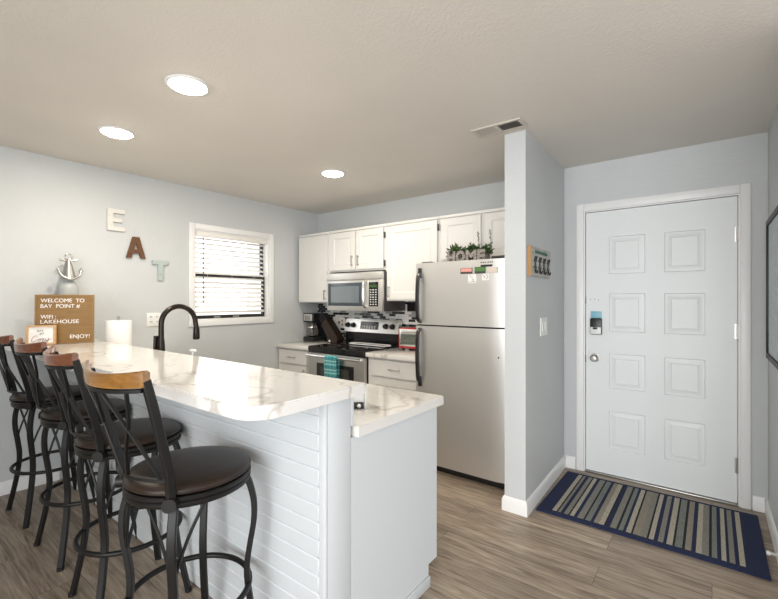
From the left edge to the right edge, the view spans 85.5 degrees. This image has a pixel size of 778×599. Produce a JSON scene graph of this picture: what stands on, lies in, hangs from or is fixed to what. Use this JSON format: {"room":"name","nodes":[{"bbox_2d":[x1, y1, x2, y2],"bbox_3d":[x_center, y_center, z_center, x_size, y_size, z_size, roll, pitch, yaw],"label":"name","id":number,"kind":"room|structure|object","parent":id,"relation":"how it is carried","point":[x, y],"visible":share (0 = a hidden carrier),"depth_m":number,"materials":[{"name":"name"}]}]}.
{"room":"kitchen","nodes":[
{"label":"kitchen","id":0,"kind":"room"},
{"bbox_2d":[0,146,317,481],"bbox_3d":[-2.909,0.145,2.698,0.120,2.410,6.740,0,0,37],"label":"wall","id":1,"kind":"structure","parent":0,"point":[51,208],"depth_m":3.47,"materials":[{"name":"paint"}]},
{"bbox_2d":[0,467,59,495],"bbox_3d":[-3.689,1.304,1.571,0.014,0.092,4.000,0,0,37],"label":"baseboard","id":2,"kind":"structure","parent":1,"relation":"attached to","point":[5,486],"depth_m":2.99,"materials":[{"name":"white wood"}]},
{"bbox_2d":[107,208,124,231],"bbox_3d":[-2.239,-0.651,3.452,0.022,0.178,0.128,0,0,37],"label":"letter","id":3,"kind":"object","parent":1,"relation":"attached to","point":[110,211],"depth_m":3.43,"materials":[{"name":"white wood"}]},
{"bbox_2d":[126,237,145,258],"bbox_3d":[-2.148,-0.440,3.571,0.022,0.180,0.150,0,0,37],"label":"letter","id":4,"kind":"object","parent":1,"relation":"attached to","point":[136,241],"depth_m":3.56,"materials":[{"name":"brown wood"}]},
{"bbox_2d":[147,313,160,326],"bbox_3d":[-2.062,0.176,3.694,0.009,0.118,0.118,0,0,37],"label":"wall outlet","id":5,"kind":"object","parent":1,"relation":"attached to","point":[152,318],"visible":0.92,"depth_m":3.69,"materials":[{"name":"white plastic"}]},
{"bbox_2d":[152,260,168,280],"bbox_3d":[-2.026,-0.256,3.729,0.022,0.178,0.136,0,0,37],"label":"letter","id":6,"kind":"object","parent":1,"relation":"attached to","point":[159,263],"depth_m":3.72,"materials":[{"name":"white wood"}]},
{"bbox_2d":[189,222,273,326],"bbox_3d":[-1.627,-0.235,4.353,0.138,0.980,0.955,0,0,37],"label":"window","id":7,"kind":"structure","parent":1,"relation":"in","point":[204,319],"depth_m":4.37,"materials":[{"name":"white"}]},
{"bbox_2d":[195,230,266,313],"bbox_3d":[-1.602,-0.262,4.333,0.057,0.793,0.813,0,0,37],"label":"window blind","id":8,"kind":"object","parent":7,"relation":"attached to","point":[199,234],"visible":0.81,"depth_m":4.28,"materials":[{"name":"white plastic"}]},
{"bbox_2d":[65,370,353,598],"bbox_3d":[-1.297,0.848,2.374,2.828,1.004,0.148,0,0,37],"label":"wall","id":9,"kind":"structure","parent":0,"point":[300,474],"depth_m":1.61,"materials":[{"name":"grey wood"}]},
{"bbox_2d":[4,340,365,420],"bbox_3d":[-1.374,0.325,2.228,2.884,0.040,0.483,0,0,37],"label":"countertop","id":10,"kind":"structure","parent":9,"relation":"on","point":[234,390],"depth_m":1.55,"materials":[{"name":"white stone"}]},
{"bbox_2d":[26,325,56,344],"bbox_3d":[-2.319,0.237,2.809,0.158,0.131,0.030,0,0,-23],"label":"sign","id":11,"kind":"object","parent":10,"relation":"on","point":[34,333],"visible":0.99,"depth_m":2.81,"materials":[{"name":"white paper"}]},
{"bbox_2d":[34,295,94,343],"bbox_3d":[-2.230,0.135,2.899,0.332,0.336,0.033,0,0,-23],"label":"letter board","id":12,"kind":"object","parent":10,"relation":"on","point":[73,315],"visible":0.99,"depth_m":2.90,"materials":[{"name":"brown wood"}]},
{"bbox_2d":[55,253,83,294],"bbox_3d":[-2.369,-0.020,3.126,0.166,0.650,0.135,0,0,-31],"label":"ornament","id":13,"kind":"object","parent":10,"relation":"on","point":[67,286],"visible":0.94,"depth_m":3.09,"materials":[{"name":"grey stone"}]},
{"bbox_2d":[0,0,777,213],"bbox_3d":[0.002,-1.110,0.503,7.410,0.100,6.800,0,0,37],"label":"ceiling","id":14,"kind":"structure","parent":0,"point":[389,95],"depth_m":2.08,"materials":[{"name":"paint"}]},
{"bbox_2d":[97,125,135,138],"bbox_3d":[-1.723,-1.049,2.666,0.206,0.022,0.206,0,0,37],"label":"recessed light","id":15,"kind":"object","parent":14,"relation":"in","point":[111,131],"visible":1,"depth_m":2.63,"materials":[{"name":"white plastic"}]},
{"bbox_2d":[164,74,210,95],"bbox_3d":[-0.994,-1.049,2.081,0.206,0.022,0.206,0,0,37],"label":"recessed light","id":16,"kind":"object","parent":14,"relation":"in","point":[180,83],"visible":1,"depth_m":2.05,"materials":[{"name":"white plastic"}]},
{"bbox_2d":[321,169,344,176],"bbox_3d":[-0.469,-1.049,3.528,0.206,0.022,0.206,0,0,37],"label":"recessed light","id":17,"kind":"object","parent":14,"relation":"in","point":[329,172],"visible":1,"depth_m":3.48,"materials":[{"name":"white plastic"}]},
{"bbox_2d":[470,117,527,138],"bbox_3d":[0.678,-1.054,2.596,0.315,0.011,0.145,0,0,37],"label":"ceiling vent","id":18,"kind":"object","parent":14,"relation":"in","point":[516,123],"visible":1,"depth_m":2.59,"materials":[{"name":"white metal"}]},
{"bbox_2d":[0,467,777,598],"bbox_3d":[0.002,1.400,0.503,7.410,0.100,6.800,0,0,37],"label":"floor","id":19,"kind":"structure","parent":0,"point":[485,550],"depth_m":2.19,"materials":[{"name":"wood"}]},
{"bbox_2d":[0,335,95,528],"bbox_3d":[-2.216,0.777,2.704,0.428,1.146,0.526,0,0,36],"label":"bar stool","id":20,"kind":"object","parent":19,"relation":"on","point":[25,400],"visible":0.65,"depth_m":2.55,"materials":[{"name":"black metal"}]},
{"bbox_2d":[14,338,136,571],"bbox_3d":[-1.708,0.777,2.314,0.428,1.146,0.526,0,0,36],"label":"bar stool","id":21,"kind":"object","parent":19,"relation":"on","point":[54,417],"visible":0.7,"depth_m":2.16,"materials":[{"name":"black metal"}]},
{"bbox_2d":[43,345,191,598],"bbox_3d":[-1.220,0.777,1.899,0.428,1.146,0.526,0,0,42],"label":"bar stool","id":22,"kind":"object","parent":19,"relation":"on","point":[90,444],"visible":0.75,"depth_m":1.76,"materials":[{"name":"black metal"}]},
{"bbox_2d":[83,360,256,598],"bbox_3d":[-0.747,0.777,1.485,0.428,1.146,0.526,0,0,33],"label":"bar stool","id":23,"kind":"object","parent":19,"relation":"on","point":[168,481],"visible":1,"depth_m":1.37,"materials":[{"name":"black metal"}]},
{"bbox_2d":[279,347,308,373],"bbox_3d":[-0.867,0.942,4.815,0.538,0.816,0.647,0,0,37],"label":"base cabinet","id":24,"kind":"object","parent":19,"relation":"on","point":[295,360],"visible":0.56,"depth_m":4.58,"materials":[{"name":"white wood"}]},
{"bbox_2d":[276,340,344,349],"bbox_3d":[-0.868,0.513,4.815,0.536,0.040,0.633,0,0,37],"label":"countertop","id":25,"kind":"structure","parent":24,"relation":"on","point":[301,345],"depth_m":4.66,"materials":[{"name":"white stone"}]},
{"bbox_2d":[303,313,326,341],"bbox_3d":[-0.886,0.328,5.038,0.190,0.330,0.235,0,0,37],"label":"coffee maker","id":26,"kind":"object","parent":25,"relation":"on","point":[315,331],"visible":0.96,"depth_m":4.97,"materials":[{"name":"black plastic"}]},
{"bbox_2d":[319,312,343,342],"bbox_3d":[-0.676,0.320,4.853,0.328,0.346,0.112,0,0,37],"label":"knife block","id":27,"kind":"object","parent":25,"relation":"on","point":[331,330],"visible":0.98,"depth_m":4.80,"materials":[{"name":"brown wood"}]},
{"bbox_2d":[305,318,401,383],"bbox_3d":[-0.361,0.783,4.383,0.779,1.133,0.696,0,0,37],"label":"stove","id":28,"kind":"object","parent":19,"relation":"on","point":[354,366],"visible":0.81,"depth_m":4.33,"materials":[{"name":"silver metal"}]},
{"bbox_2d":[324,355,339,378],"bbox_3d":[-0.560,0.694,4.111,0.170,0.289,0.050,0,0,37],"label":"dish towel","id":29,"kind":"object","parent":28,"relation":"hanging from","point":[331,364],"visible":0.86,"depth_m":4.09,"materials":[{"name":"teal fabric"}]},
{"bbox_2d":[308,342,397,355],"bbox_3d":[-0.373,0.504,4.367,0.779,0.046,0.565,0,0,38],"label":"cooktop","id":30,"kind":"object","parent":28,"relation":"in","point":[338,348],"depth_m":4.22,"materials":[{"name":"black glass"}]},
{"bbox_2d":[349,342,390,346],"bbox_3d":[-0.203,0.472,4.417,0.535,0.015,0.135,0,0,37],"label":"tray","id":31,"kind":"object","parent":28,"relation":"on","point":[352,343],"visible":1,"depth_m":4.40,"materials":[{"name":"white plastic"}]},
{"bbox_2d":[369,357,415,390],"bbox_3d":[0.229,0.942,3.974,0.645,0.816,0.647,0,0,37],"label":"base cabinet","id":32,"kind":"object","parent":19,"relation":"on","point":[398,374],"visible":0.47,"depth_m":3.76,"materials":[{"name":"white wood"}]},
{"bbox_2d":[365,347,414,361],"bbox_3d":[0.228,0.513,3.974,0.647,0.040,0.633,0,0,37],"label":"countertop","id":33,"kind":"structure","parent":32,"relation":"on","point":[398,353],"depth_m":3.84,"materials":[{"name":"white stone"}]},
{"bbox_2d":[399,327,415,349],"bbox_3d":[0.311,0.386,4.093,0.390,0.215,0.287,0,0,37],"label":"toaster","id":34,"kind":"object","parent":33,"relation":"on","point":[407,335],"visible":0.41,"depth_m":4.05,"materials":[{"name":"red metal"}]},
{"bbox_2d":[351,407,436,598],"bbox_3d":[-1.060,0.931,2.652,2.810,0.837,0.614,0,0,37],"label":"base cabinet","id":35,"kind":"object","parent":19,"relation":"on","point":[394,466],"visible":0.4,"depth_m":1.78,"materials":[{"name":"white wood"}]},
{"bbox_2d":[351,383,443,436],"bbox_3d":[-1.050,0.492,2.680,2.848,0.040,0.636,0,0,37],"label":"countertop","id":36,"kind":"structure","parent":35,"relation":"on","point":[385,406],"depth_m":1.88,"materials":[{"name":"white stone"}]},
{"bbox_2d":[105,316,131,345],"bbox_3d":[-2.036,0.299,3.170,0.172,0.346,0.172,0,0,37],"label":"paper towel holder","id":37,"kind":"object","parent":36,"relation":"on","point":[118,331],"visible":0.59,"depth_m":3.10,"materials":[{"name":"white paper"}]},
{"bbox_2d":[153,304,199,350],"bbox_3d":[-1.392,0.251,2.774,0.082,0.443,0.283,0,0,37],"label":"kitchen faucet","id":38,"kind":"object","parent":36,"relation":"on","point":[158,341],"visible":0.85,"depth_m":2.70,"materials":[{"name":"black metal"}]},
{"bbox_2d":[354,383,365,408],"bbox_3d":[-0.152,0.422,1.842,0.103,0.100,0.078,0,0,-4],"label":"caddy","id":39,"kind":"object","parent":36,"relation":"on","point":[359,401],"visible":0.55,"depth_m":1.81,"materials":[{"name":"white plastic"}]},
{"bbox_2d":[415,255,504,488],"bbox_3d":[0.721,0.517,3.432,0.765,1.658,0.796,0,0,37],"label":"refrigerator","id":40,"kind":"object","parent":19,"relation":"on","point":[460,337],"visible":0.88,"depth_m":3.12,"materials":[{"name":"silver metal"}]},
{"bbox_2d":[460,268,471,273],"bbox_3d":[0.571,-0.211,3.107,0.097,0.042,0.005,0,0,37],"label":"magnet","id":41,"kind":"object","parent":40,"relation":"attached to","point":[462,270],"visible":1,"depth_m":3.11,"materials":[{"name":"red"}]},
{"bbox_2d":[461,268,471,271],"bbox_3d":[0.569,-0.217,3.105,0.089,0.024,0.001,0,0,38],"label":"picture","id":42,"kind":"object","parent":41,"relation":"attached to","point":[462,269],"depth_m":3.10,"materials":[{"name":"pink"}]},
{"bbox_2d":[446,229,494,260],"bbox_3d":[0.625,-0.402,3.270,0.399,0.251,0.168,0,0,37],"label":"planter","id":43,"kind":"object","parent":40,"relation":"on","point":[457,253],"visible":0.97,"depth_m":3.21,"materials":[{"name":"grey wood"}]},
{"bbox_2d":[468,274,475,282],"bbox_3d":[0.608,-0.152,3.079,0.065,0.064,0.003,0,0,37],"label":"paper note","id":44,"kind":"object","parent":40,"relation":"attached to","point":[471,277],"visible":1,"depth_m":3.08,"materials":[{"name":"white paper"}]},
{"bbox_2d":[475,267,485,273],"bbox_3d":[0.657,-0.212,3.040,0.085,0.048,0.005,0,0,37],"label":"magnet","id":45,"kind":"object","parent":40,"relation":"attached to","point":[478,270],"visible":1,"depth_m":3.04,"materials":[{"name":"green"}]},
{"bbox_2d":[482,274,488,279],"bbox_3d":[0.691,-0.161,3.016,0.055,0.046,0.003,0,0,37],"label":"paper note","id":46,"kind":"object","parent":40,"relation":"attached to","point":[484,276],"visible":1,"depth_m":3.02,"materials":[{"name":"white paper"}]},
{"bbox_2d":[488,267,497,272],"bbox_3d":[0.734,-0.209,2.982,0.074,0.038,0.004,0,0,37],"label":"magnet","id":47,"kind":"object","parent":40,"relation":"attached to","point":[490,269],"visible":1,"depth_m":2.98,"materials":[{"name":"beige plastic"}]},
{"bbox_2d":[536,471,770,580],"bbox_3d":[1.614,1.344,2.654,1.120,0.011,0.747,0,0,37],"label":"striped rug","id":48,"kind":"object","parent":19,"relation":"on","point":[728,538],"visible":1,"depth_m":2.56,"materials":[{"name":"fabric"}]},
{"bbox_2d":[318,181,504,341],"bbox_3d":[0.320,0.145,4.393,2.940,2.410,0.120,0,0,37],"label":"wall","id":49,"kind":"structure","parent":0,"point":[487,196],"depth_m":4.33,"materials":[{"name":"paint"}]},
{"bbox_2d":[299,231,334,302],"bbox_3d":[-0.771,-0.358,4.907,0.505,0.786,0.371,0,0,37],"label":"upper cabinet","id":50,"kind":"object","parent":49,"relation":"attached to","point":[314,249],"visible":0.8,"depth_m":4.77,"materials":[{"name":"white wood"}]},
{"bbox_2d":[329,224,385,272],"bbox_3d":[-0.259,-0.523,4.514,0.781,0.456,0.371,0,0,37],"label":"upper cabinet","id":51,"kind":"object","parent":49,"relation":"attached to","point":[359,249],"visible":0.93,"depth_m":4.36,"materials":[{"name":"white wood"}]},
{"bbox_2d":[327,271,404,311],"bbox_3d":[-0.268,-0.080,4.466,0.767,0.396,0.451,0,0,37],"label":"microwave","id":52,"kind":"object","parent":51,"relation":"attached to","point":[356,291],"visible":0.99,"depth_m":4.29,"materials":[{"name":"grey metal"}]},
{"bbox_2d":[318,301,416,340],"bbox_3d":[-0.096,0.101,4.628,1.988,0.782,0.012,0,0,37],"label":"backsplash","id":53,"kind":"structure","parent":49,"relation":"attached to","point":[408,317],"depth_m":4.67,"materials":[{"name":"tile"}]},
{"bbox_2d":[340,318,344,327],"bbox_3d":[-0.550,0.273,4.966,0.080,0.115,0.007,0,0,37],"label":"wall outlet","id":54,"kind":"object","parent":53,"relation":"attached to","point":[342,320],"visible":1,"depth_m":4.96,"materials":[{"name":"white plastic"}]},
{"bbox_2d":[385,216,439,300],"bbox_3d":[0.296,-0.368,4.088,0.615,0.766,0.371,0,0,37],"label":"upper cabinet","id":55,"kind":"object","parent":49,"relation":"attached to","point":[409,243],"visible":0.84,"depth_m":3.99,"materials":[{"name":"white wood"}]},
{"bbox_2d":[439,207,504,261],"bbox_3d":[0.901,-0.545,3.643,0.883,0.411,0.340,0,0,37],"label":"upper cabinet","id":56,"kind":"object","parent":49,"relation":"attached to","point":[462,229],"visible":0.51,"depth_m":3.57,"materials":[{"name":"white wood"}]},
{"bbox_2d":[505,129,563,500],"bbox_3d":[1.108,0.145,3.070,0.136,2.410,1.020,0,0,37],"label":"wall partition","id":57,"kind":"structure","parent":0,"point":[534,180],"depth_m":2.74,"materials":[{"name":"paint"}]},
{"bbox_2d":[502,455,565,517],"bbox_3d":[1.089,1.304,3.045,0.164,0.092,0.984,0,0,37],"label":"baseboard","id":58,"kind":"structure","parent":57,"relation":"attached to","point":[509,504],"depth_m":2.71,"materials":[{"name":"white wood"}]},
{"bbox_2d":[528,245,550,278],"bbox_3d":[1.021,-0.245,2.820,0.044,0.190,0.445,0,0,36],"label":"sign","id":59,"kind":"object","parent":57,"relation":"attached to","point":[538,259],"visible":1,"depth_m":2.77,"materials":[{"name":"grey wood"}]},
{"bbox_2d":[540,317,546,335],"bbox_3d":[1.079,0.188,2.928,0.012,0.125,0.160,0,0,36],"label":"light switch","id":60,"kind":"object","parent":57,"relation":"attached to","point":[543,321],"visible":1,"depth_m":2.91,"materials":[{"name":"white plastic"}]},
{"bbox_2d":[564,132,767,508],"bbox_3d":[1.959,0.145,3.104,1.230,2.410,0.170,0,0,37],"label":"wall","id":61,"kind":"structure","parent":0,"point":[744,159],"depth_m":2.90,"materials":[{"name":"paint"}]},
{"bbox_2d":[566,455,575,468],"bbox_3d":[1.456,1.304,3.374,0.073,0.092,0.014,0,0,37],"label":"baseboard","id":62,"kind":"structure","parent":61,"relation":"attached to","point":[570,461],"depth_m":3.37,"materials":[{"name":"white wood"}]},
{"bbox_2d":[576,183,750,509],"bbox_3d":[1.948,0.300,3.078,1.053,2.100,0.224,0,0,37],"label":"door","id":63,"kind":"structure","parent":61,"relation":"in","point":[663,281],"depth_m":3.00,"materials":[{"name":"white wood"}]},
{"bbox_2d":[753,495,764,512],"bbox_3d":[2.356,1.304,2.683,0.058,0.092,0.014,0,0,37],"label":"baseboard","id":64,"kind":"structure","parent":61,"relation":"attached to","point":[758,502],"depth_m":2.68,"materials":[{"name":"white wood"}]},
{"bbox_2d":[768,103,777,532],"bbox_3d":[2.078,0.145,2.149,0.120,2.410,1.540,0,0,37],"label":"wall","id":65,"kind":"structure","parent":0,"point":[773,129],"depth_m":2.42,"materials":[{"name":"paint"}]},
{"bbox_2d":[765,498,777,562],"bbox_3d":[1.973,1.304,2.123,0.014,0.092,1.370,0,0,37],"label":"baseboard","id":66,"kind":"structure","parent":65,"relation":"attached to","point":[771,524],"depth_m":2.38,"materials":[{"name":"white wood"}]},
{"bbox_2d":[766,205,777,369],"bbox_3d":[1.965,-0.060,2.119,0.021,0.820,1.055,0,0,37],"label":"framed picture","id":67,"kind":"object","parent":65,"relation":"attached to","point":[772,222],"visible":1,"depth_m":2.35,"materials":[{"name":"black paint"}]},
{"bbox_2d":[769,214,777,361],"bbox_3d":[1.968,-0.060,2.117,0.010,0.760,0.995,0,0,38],"label":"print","id":68,"kind":"object","parent":67,"relation":"attached to","point":[773,220],"depth_m":2.31},
{"bbox_2d":[766,550,777,556],"bbox_3d":[1.959,1.300,2.152,0.048,0.022,0.022,0,0,37],"label":"door stop","id":69,"kind":"object","parent":65,"relation":"attached to","point":[767,551],"visible":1,"depth_m":2.15,"materials":[{"name":"white plastic"}]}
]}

